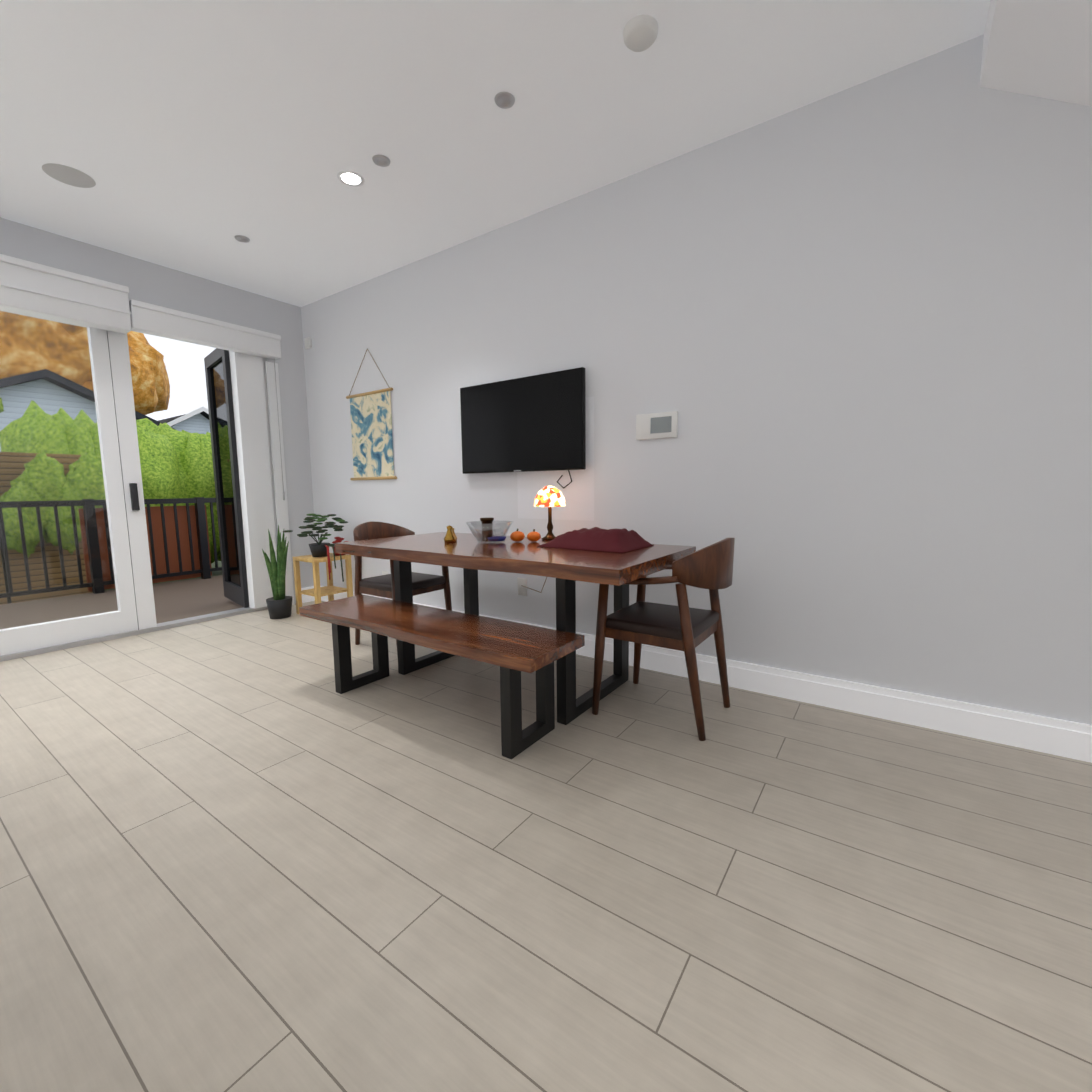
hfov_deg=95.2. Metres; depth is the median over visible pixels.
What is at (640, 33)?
smoke detector
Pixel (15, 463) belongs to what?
fence
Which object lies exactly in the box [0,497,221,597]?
railing
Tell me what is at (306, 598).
baseboard
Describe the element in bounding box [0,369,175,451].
house
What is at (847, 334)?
wall
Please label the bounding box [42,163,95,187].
ceiling speaker
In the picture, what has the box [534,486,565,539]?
table lamp
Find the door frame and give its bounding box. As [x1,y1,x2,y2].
[0,309,294,661]
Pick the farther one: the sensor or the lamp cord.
the sensor
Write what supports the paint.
attached to the wall at (847, 334)
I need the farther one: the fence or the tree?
the tree
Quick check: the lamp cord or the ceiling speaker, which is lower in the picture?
the lamp cord
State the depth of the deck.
4.86 m
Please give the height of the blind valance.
1.500 m
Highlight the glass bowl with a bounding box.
[467,517,512,542]
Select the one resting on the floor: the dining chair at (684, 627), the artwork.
the dining chair at (684, 627)
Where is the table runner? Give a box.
[537,527,653,552]
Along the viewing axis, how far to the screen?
3.19 m
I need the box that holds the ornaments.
[444,525,456,542]
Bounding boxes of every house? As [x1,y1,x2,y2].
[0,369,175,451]
[158,407,209,433]
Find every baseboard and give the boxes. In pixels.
[301,586,314,602]
[320,586,1091,762]
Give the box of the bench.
[299,595,584,759]
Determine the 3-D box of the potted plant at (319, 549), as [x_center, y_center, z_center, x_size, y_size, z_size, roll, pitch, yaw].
[-1.930,0.003,4.284,0.527,0.573,0.479,4,8,35]
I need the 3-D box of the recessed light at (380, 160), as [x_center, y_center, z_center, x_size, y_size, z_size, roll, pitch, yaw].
[-0.830,-1.960,2.510,0.090,0.034,0.090,4,8,35]
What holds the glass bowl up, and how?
on the dining table
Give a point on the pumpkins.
(519, 536)
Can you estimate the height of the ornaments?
0.100 m
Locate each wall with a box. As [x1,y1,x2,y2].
[0,217,315,603]
[301,34,1091,724]
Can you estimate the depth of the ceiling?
2.20 m
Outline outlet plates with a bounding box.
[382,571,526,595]
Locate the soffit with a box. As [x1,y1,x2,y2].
[980,0,1091,105]
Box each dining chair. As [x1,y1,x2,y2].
[353,521,451,655]
[592,538,734,740]
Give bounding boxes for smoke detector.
[623,14,657,51]
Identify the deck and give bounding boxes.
[0,575,242,628]
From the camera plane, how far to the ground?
8.29 m
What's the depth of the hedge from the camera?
6.61 m
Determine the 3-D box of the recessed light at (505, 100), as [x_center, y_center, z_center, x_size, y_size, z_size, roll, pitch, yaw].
[-0.177,-1.923,2.129,0.088,0.034,0.091,4,8,35]
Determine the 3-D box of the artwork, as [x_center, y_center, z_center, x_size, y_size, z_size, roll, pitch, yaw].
[-1.470,-1.094,4.157,0.600,1.076,0.027,4,8,35]
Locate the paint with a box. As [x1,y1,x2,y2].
[517,397,593,520]
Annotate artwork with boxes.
[346,348,396,479]
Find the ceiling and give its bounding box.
[0,0,989,306]
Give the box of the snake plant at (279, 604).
[262,525,291,618]
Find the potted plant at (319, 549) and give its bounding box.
[283,513,354,581]
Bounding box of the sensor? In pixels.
[304,337,311,348]
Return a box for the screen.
[460,367,585,488]
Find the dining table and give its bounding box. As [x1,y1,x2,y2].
[335,532,695,724]
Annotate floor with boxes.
[0,601,1091,1091]
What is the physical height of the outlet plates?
0.200 m
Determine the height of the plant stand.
0.499 m
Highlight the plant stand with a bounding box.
[293,553,352,613]
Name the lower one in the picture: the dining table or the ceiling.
the dining table
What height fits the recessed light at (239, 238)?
0.034 m
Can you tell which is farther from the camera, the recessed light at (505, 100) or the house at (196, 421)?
the house at (196, 421)
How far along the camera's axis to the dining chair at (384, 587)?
3.38 m
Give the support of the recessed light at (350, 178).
in the ceiling
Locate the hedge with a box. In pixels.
[0,398,220,562]
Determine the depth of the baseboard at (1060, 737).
2.26 m
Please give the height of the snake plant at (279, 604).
0.777 m
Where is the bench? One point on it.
(512, 650)
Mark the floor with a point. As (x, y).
(250, 853)
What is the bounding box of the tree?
[0,311,169,414]
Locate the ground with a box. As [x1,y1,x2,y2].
[105,561,221,590]
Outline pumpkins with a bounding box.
[510,528,540,541]
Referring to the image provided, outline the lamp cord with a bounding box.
[521,577,546,592]
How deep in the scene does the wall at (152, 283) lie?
4.10 m
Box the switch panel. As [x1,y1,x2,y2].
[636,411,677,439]
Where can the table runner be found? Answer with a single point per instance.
(623, 540)
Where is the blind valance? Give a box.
[0,254,284,499]
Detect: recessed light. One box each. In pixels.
[234,235,249,242]
[337,171,364,186]
[372,154,389,166]
[494,92,514,108]
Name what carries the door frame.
attached to the wall at (152, 283)
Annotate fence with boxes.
[0,452,92,604]

